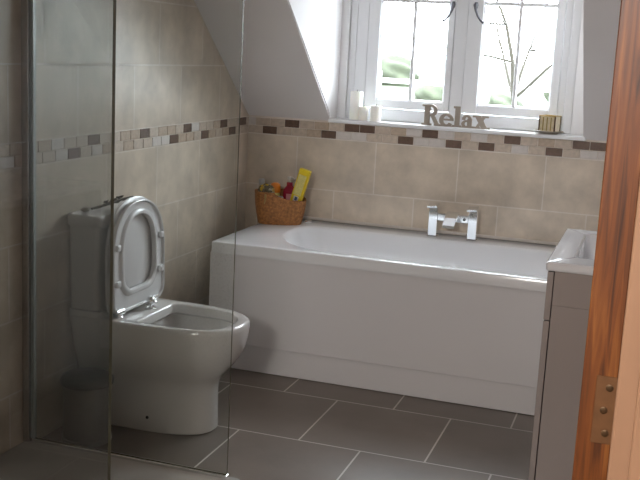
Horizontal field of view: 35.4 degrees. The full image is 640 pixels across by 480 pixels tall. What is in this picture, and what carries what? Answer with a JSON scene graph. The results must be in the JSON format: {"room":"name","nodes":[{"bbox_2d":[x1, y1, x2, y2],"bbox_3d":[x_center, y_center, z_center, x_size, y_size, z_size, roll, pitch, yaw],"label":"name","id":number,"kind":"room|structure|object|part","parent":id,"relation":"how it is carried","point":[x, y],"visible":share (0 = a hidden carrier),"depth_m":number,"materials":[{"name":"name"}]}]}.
{"room":"bathroom","nodes":[
{"label":"bathroom","id":0,"kind":"room"},
{"bbox_2d":[0,0,248,454],"bbox_3d":[-0.958,-0.411,3.427,0.150,2.400,3.650,6,11,18],"label":"wall","id":1,"kind":"structure","parent":0,"point":[192,185],"depth_m":3.66,"materials":[{"name":"tile"}]},
{"bbox_2d":[0,117,605,168],"bbox_3d":[0.071,-0.183,3.015,2.099,0.075,3.536,6,11,18],"label":"trim","id":2,"kind":"structure","parent":1,"relation":"attached to","point":[69,142],"depth_m":4.55,"materials":[{"name":"tile"}]},
{"bbox_2d":[194,0,330,120],"bbox_3d":[-0.370,-1.144,4.045,0.429,1.370,1.586,6,11,18],"label":"ceiling","id":3,"kind":"structure","parent":0,"point":[279,79],"depth_m":4.51,"materials":[{"name":"white paint"}]},
{"bbox_2d":[42,368,533,479],"bbox_3d":[0.025,0.849,3.224,2.100,0.100,3.500,6,11,18],"label":"floor","id":4,"kind":"structure","parent":0,"point":[281,427],"depth_m":3.64,"materials":[{"name":"tile"}]},
{"bbox_2d":[60,367,113,446],"bbox_3d":[-0.816,0.575,3.495,0.182,0.250,0.192,13,15,43],"label":"pedal bin","id":5,"kind":"object","parent":4,"relation":"on","point":[85,389],"visible":0.8,"depth_m":3.43,"materials":[{"name":"metal"}]},
{"bbox_3d":[-0.807,0.474,3.480,0.182,0.044,0.182,6,11,18],"label":"lid","id":6,"kind":"part","parent":5,"relation":"part of","materials":[{"name":"grey metal"}]},
{"bbox_2d":[0,441,239,479],"bbox_3d":[-0.839,0.839,2.688,0.788,0.030,1.348,6,11,18],"label":"shower tray","id":7,"kind":"object","parent":4,"relation":"on","point":[30,460],"visible":0.88,"depth_m":3.23,"materials":[{"name":"stone"}]},
{"bbox_2d":[108,0,115,479],"bbox_3d":[-0.578,-0.039,2.060,0.020,1.950,0.592,6,11,18],"label":"panel","id":8,"kind":"object","parent":7,"relation":"on","point":[114,1],"visible":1,"depth_m":2.35,"materials":[{"name":"clear glass"}]},
{"bbox_2d":[21,0,243,478],"bbox_3d":[-0.599,-0.244,3.121,0.748,1.960,0.034,6,11,18],"label":"screen","id":9,"kind":"object","parent":7,"relation":"on","point":[28,7],"visible":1,"depth_m":3.25,"materials":[{"name":"clear glass"}]},
{"bbox_3d":[-0.635,0.713,3.297,0.721,0.012,0.020,6,11,18],"label":"rail","id":10,"kind":"part","parent":9,"relation":"part of","materials":[{"name":"silver metal"}]},
{"bbox_2d":[67,196,249,434],"bbox_3d":[-0.556,0.265,3.656,0.610,0.828,0.392,6,11,18],"label":"toilet","id":11,"kind":"object","parent":4,"relation":"on","point":[169,361],"visible":0.94,"depth_m":3.57,"materials":[{"name":"white ceramic"}]},
{"bbox_2d":[81,207,89,211],"bbox_3d":[-0.828,-0.107,3.541,0.032,0.015,0.036,6,11,18],"label":"pebble","id":12,"kind":"object","parent":11,"relation":"on","point":[85,209],"visible":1,"depth_m":3.53,"materials":[{"name":"grey stone"}]},
{"bbox_3d":[-0.762,-0.097,3.665,0.138,0.042,0.392,6,11,18],"label":"cistern lid","id":13,"kind":"part","parent":11,"relation":"part of","materials":[{"name":"white ceramic"}]},
{"bbox_2d":[91,195,132,209],"bbox_3d":[-0.765,-0.139,3.675,0.060,0.030,0.231,6,11,18],"label":"twig","id":14,"kind":"object","parent":11,"relation":"on","point":[117,199],"visible":0.83,"depth_m":3.68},
{"bbox_3d":[-0.680,0.042,3.660,0.022,0.404,0.392,6,11,18],"label":"lid","id":15,"kind":"part","parent":11,"relation":"part of","materials":[{"name":"white plastic"}]},
{"bbox_3d":[-0.661,0.048,3.655,0.026,0.391,0.380,6,11,18],"label":"seat","id":16,"kind":"part","parent":11,"relation":"part of","materials":[{"name":"white plastic"}]},
{"bbox_2d":[145,296,156,309],"bbox_3d":[-0.625,0.230,3.706,0.044,0.047,0.044,6,11,18],"label":"hinge","id":17,"kind":"object","parent":11,"relation":"on","point":[150,300],"visible":1,"depth_m":3.69,"materials":[{"name":"silver metal"}]},
{"bbox_2d":[209,216,557,415],"bbox_3d":[0.447,0.298,4.437,1.710,0.572,0.790,6,11,18],"label":"bathtub","id":18,"kind":"object","parent":4,"relation":"on","point":[451,318],"depth_m":4.15,"materials":[{"name":"white plastic"}]},
{"bbox_2d":[255,188,305,224],"bbox_3d":[-0.191,-0.160,4.802,0.249,0.155,0.169,2,11,-6],"label":"wicker basket","id":19,"kind":"object","parent":18,"relation":"on","point":[276,210],"visible":0.82,"depth_m":4.73,"materials":[{"name":"brown wicker"}]},
{"bbox_2d":[259,178,264,185],"bbox_3d":[-0.273,-0.215,4.833,0.053,0.164,0.034,6,11,18],"label":"bottle","id":20,"kind":"object","parent":19,"relation":"in","point":[261,180],"visible":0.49,"depth_m":4.81,"materials":[{"name":"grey plastic"}]},
{"bbox_2d":[258,183,274,203],"bbox_3d":[-0.268,-0.222,4.755,0.088,0.088,0.112,6,11,18],"label":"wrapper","id":21,"kind":"object","parent":19,"relation":"in","point":[265,187],"visible":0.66,"depth_m":4.77,"materials":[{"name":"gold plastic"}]},
{"bbox_2d":[271,182,280,195],"bbox_3d":[-0.219,-0.198,4.832,0.056,0.159,0.050,6,11,18],"label":"bottle","id":22,"kind":"object","parent":19,"relation":"in","point":[277,187],"visible":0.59,"depth_m":4.80,"materials":[{"name":"plastic"}]},
{"bbox_2d":[283,176,294,199],"bbox_3d":[-0.146,-0.211,4.832,0.062,0.191,0.041,6,11,18],"label":"pump bottle","id":23,"kind":"object","parent":19,"relation":"in","point":[287,192],"visible":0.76,"depth_m":4.81,"materials":[{"name":"plastic"}]},
{"bbox_2d":[290,168,311,200],"bbox_3d":[-0.101,-0.225,4.764,0.115,0.237,0.036,6,11,18],"label":"tube","id":24,"kind":"object","parent":19,"relation":"in","point":[303,177],"visible":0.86,"depth_m":4.74,"materials":[{"name":"yellow plastic"}]},
{"bbox_2d":[293,174,305,195],"bbox_3d":[-0.096,-0.259,4.740,0.065,0.107,0.004,6,11,18],"label":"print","id":25,"kind":"object","parent":24,"relation":"attached to","point":[299,189],"depth_m":4.74},
{"bbox_3d":[0.450,0.271,4.437,1.710,0.394,0.760,6,11,18],"label":"bath panel","id":26,"kind":"part","parent":18,"relation":"part of","materials":[{"name":"white plastic"}]},
{"bbox_3d":[0.591,-0.037,4.749,1.680,0.014,0.008,6,11,18],"label":"sealant strip","id":27,"kind":"part","parent":18,"relation":"part of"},
{"bbox_2d":[426,203,478,241],"bbox_3d":[0.599,-0.079,4.588,0.237,0.156,0.136,6,11,18],"label":"mixer tap","id":28,"kind":"object","parent":18,"relation":"on","point":[449,219],"visible":1,"depth_m":4.59,"materials":[{"name":"silver metal"}]},
{"bbox_3d":[0.524,-0.155,4.640,0.047,0.033,0.063,6,11,18],"label":"lever","id":29,"kind":"part","parent":28,"relation":"part of","materials":[{"name":"silver metal"}]},
{"bbox_3d":[0.598,-0.091,4.578,0.054,0.061,0.119,6,11,18],"label":"spout","id":30,"kind":"part","parent":28,"relation":"part of","materials":[{"name":"silver metal"}]},
{"bbox_3d":[0.698,-0.136,4.584,0.047,0.033,0.063,6,11,18],"label":"lever","id":31,"kind":"part","parent":28,"relation":"part of","materials":[{"name":"silver metal"}]},
{"bbox_2d":[528,271,592,479],"bbox_3d":[0.945,0.446,3.205,0.431,0.787,0.630,6,11,18],"label":"vanity unit","id":32,"kind":"object","parent":4,"relation":"on","point":[568,295],"visible":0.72,"depth_m":2.94,"materials":[{"name":"white wood"}]},
{"bbox_3d":[0.696,0.492,3.129,0.018,0.570,0.314,6,11,18],"label":"door","id":33,"kind":"part","parent":32,"relation":"part of","materials":[{"name":"white wood"}]},
{"bbox_3d":[0.765,0.113,3.210,0.018,0.144,0.630,6,11,18],"label":"drawer","id":34,"kind":"part","parent":32,"relation":"part of","materials":[{"name":"white wood"}]},
{"bbox_2d":[546,229,596,275],"bbox_3d":[0.960,0.095,3.140,0.436,0.125,0.650,6,11,18],"label":"basin","id":35,"kind":"object","parent":32,"relation":"in","point":[574,253],"visible":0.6,"depth_m":3.08,"materials":[{"name":"white ceramic"}]},
{"bbox_2d":[288,0,342,117],"bbox_3d":[-0.120,-0.997,4.166,0.006,1.038,1.418,6,11,18],"label":"wall","id":36,"kind":"structure","parent":0,"point":[319,22],"depth_m":4.62,"materials":[{"name":"white paint"}]},
{"bbox_2d":[245,115,606,245],"bbox_3d":[0.635,0.038,4.832,2.100,1.160,0.150,6,11,18],"label":"wall","id":37,"kind":"structure","parent":0,"point":[522,196],"depth_m":4.74,"materials":[{"name":"tile"}]},
{"bbox_2d":[328,118,585,140],"bbox_3d":[0.637,-0.526,4.728,1.208,0.018,0.170,6,11,18],"label":"windowsill","id":38,"kind":"structure","parent":37,"relation":"on","point":[562,136],"depth_m":4.64,"materials":[{"name":"white paint"}]},
{"bbox_2d":[349,90,362,119],"bbox_3d":[0.174,-0.651,4.828,0.062,0.143,0.062,6,11,18],"label":"pillar candle","id":39,"kind":"object","parent":38,"relation":"on","point":[356,97],"visible":0.94,"depth_m":4.80,"materials":[{"name":"beige wax"}]},
{"bbox_2d":[358,106,367,120],"bbox_3d":[0.207,-0.608,4.796,0.047,0.074,0.047,6,11,18],"label":"pillar candle","id":40,"kind":"object","parent":38,"relation":"on","point":[363,111],"visible":1,"depth_m":4.78,"materials":[{"name":"beige wax"}]},
{"bbox_2d":[370,104,381,121],"bbox_3d":[0.265,-0.607,4.785,0.054,0.082,0.054,6,11,18],"label":"pillar candle","id":41,"kind":"object","parent":38,"relation":"on","point":[375,111],"visible":1,"depth_m":4.76,"materials":[{"name":"beige wax"}]},
{"bbox_2d":[421,104,489,129],"bbox_3d":[0.633,-0.573,4.670,0.322,0.097,0.018,6,11,18],"label":"sign","id":42,"kind":"object","parent":38,"relation":"on","point":[481,125],"visible":1,"depth_m":4.67,"materials":[{"name":"grey paint"}]},
{"bbox_2d":[535,129,563,134],"bbox_3d":[1.038,-0.489,4.547,0.132,0.015,0.132,6,11,18],"label":"saucer","id":43,"kind":"object","parent":38,"relation":"on","point":[541,132],"visible":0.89,"depth_m":4.51,"materials":[{"name":"grey ceramic"}]},
{"bbox_2d":[538,115,561,131],"bbox_3d":[1.040,-0.527,4.540,0.078,0.074,0.078,9,12,31],"label":"tealight holder","id":44,"kind":"object","parent":43,"relation":"on","point":[552,123],"visible":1,"depth_m":4.51,"materials":[{"name":"beige wood"}]},
{"bbox_2d":[337,0,582,134],"bbox_3d":[0.694,-1.030,4.729,1.390,1.100,0.165,6,11,18],"label":"wall","id":45,"kind":"structure","parent":0,"point":[577,114],"depth_m":4.82,"materials":[{"name":"white paint"}]},
{"bbox_2d":[346,0,582,133],"bbox_3d":[0.662,-0.993,4.685,1.080,0.916,0.088,6,11,18],"label":"window","id":46,"kind":"structure","parent":45,"relation":"in","point":[466,18],"depth_m":4.70,"materials":[{"name":"white paint"}]},
{"bbox_2d":[583,0,583,136],"bbox_3d":[1.004,-0.871,3.802,0.006,1.038,1.418,6,11,18],"label":"wall","id":47,"kind":"structure","parent":0,"point":[583,0],"depth_m":4.07,"materials":[{"name":"white paint"}]},
{"bbox_2d":[584,0,620,140],"bbox_3d":[1.187,-0.970,3.542,0.481,1.370,1.586,6,11,18],"label":"wall","id":48,"kind":"structure","parent":0,"point":[601,17],"depth_m":4.00,"materials":[{"name":"white paint"}]},
{"bbox_3d":[-0.141,0.047,1.207,3.150,2.400,0.120,6,11,18],"label":"wall","id":49,"kind":"structure","parent":0,"visible":0},
{"bbox_2d":[572,0,639,479],"bbox_3d":[0.440,0.128,1.494,0.046,1.975,0.767,6,11,18],"label":"door frame","id":50,"kind":"structure","parent":49,"relation":"in","point":[621,173],"depth_m":1.11,"materials":[{"name":"red wood"}]},
{"bbox_2d":[607,180,639,479],"bbox_3d":[-0.165,0.110,1.148,1.135,2.094,0.024,6,11,18],"label":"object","id":51,"kind":"structure","parent":49,"relation":"attached to","point":[624,456],"depth_m":0.99,"materials":[{"name":"brown wood"}]},
{"label":"outside","id":52,"kind":"structure","parent":0,"visible":0},
{"bbox_2d":[381,58,551,117],"bbox_3d":[20.195,-10.223,65.212,140.000,1.420,126.720,6,11,18],"label":"ground","id":53,"kind":"structure","parent":52,"point":[492,73],"depth_m":46.22,"materials":[{"name":"white"}]},
{"bbox_2d":[381,55,418,86],"bbox_3d":[2.789,-6.493,39.300,2.297,1.512,1.461,6,11,18],"label":"shrub","id":54,"kind":"object","parent":53,"relation":"on","point":[393,66],"visible":0.37,"depth_m":38.69,"materials":[{"name":"green plant"}]},
{"bbox_2d":[414,80,442,100],"bbox_3d":[3.556,-4.439,30.777,1.398,0.940,0.990,6,11,18],"label":"shrub","id":55,"kind":"object","parent":53,"relation":"on","point":[422,92],"visible":0.34,"depth_m":30.44,"materials":[{"name":"green plant"}]},
{"bbox_2d":[379,71,549,113],"bbox_3d":[3.151,-2.889,21.570,24.400,1.270,0.160,6,11,18],"label":"rail fence","id":56,"kind":"object","parent":53,"relation":"on","point":[384,80],"visible":0.02,"depth_m":21.59,"materials":[{"name":"white paint"}]},
{"bbox_3d":[3.153,-3.307,21.432,24.400,0.100,0.035,6,11,18],"label":"rail","id":57,"kind":"part","parent":56,"relation":"part of","materials":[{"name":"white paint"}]},
{"bbox_2d":[381,0,556,105],"bbox_3d":[2.430,-3.987,15.312,5.331,5.872,6.290,13,15,43],"label":"bare tree","id":58,"kind":"object","parent":53,"relation":"on","point":[502,16],"visible":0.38,"depth_m":15.91,"materials":[{"name":"brown plant"}]},
{"bbox_2d":[486,92,523,106],"bbox_3d":[5.213,-3.786,28.249,0.917,0.726,0.935,-3,12,-29],"label":"shrub","id":59,"kind":"object","parent":53,"relation":"on","point":[497,98],"visible":0.39,"depth_m":27.97,"materials":[{"name":"green plant"}]},
{"bbox_2d":[543,85,549,101],"bbox_3d":[8.307,-4.840,33.388,1.732,1.070,1.038,6,11,18],"label":"shrub","id":60,"kind":"object","parent":53,"relation":"on","point":[546,94],"visible":0.02,"depth_m":33.58,"materials":[{"name":"green plant"}]}
]}

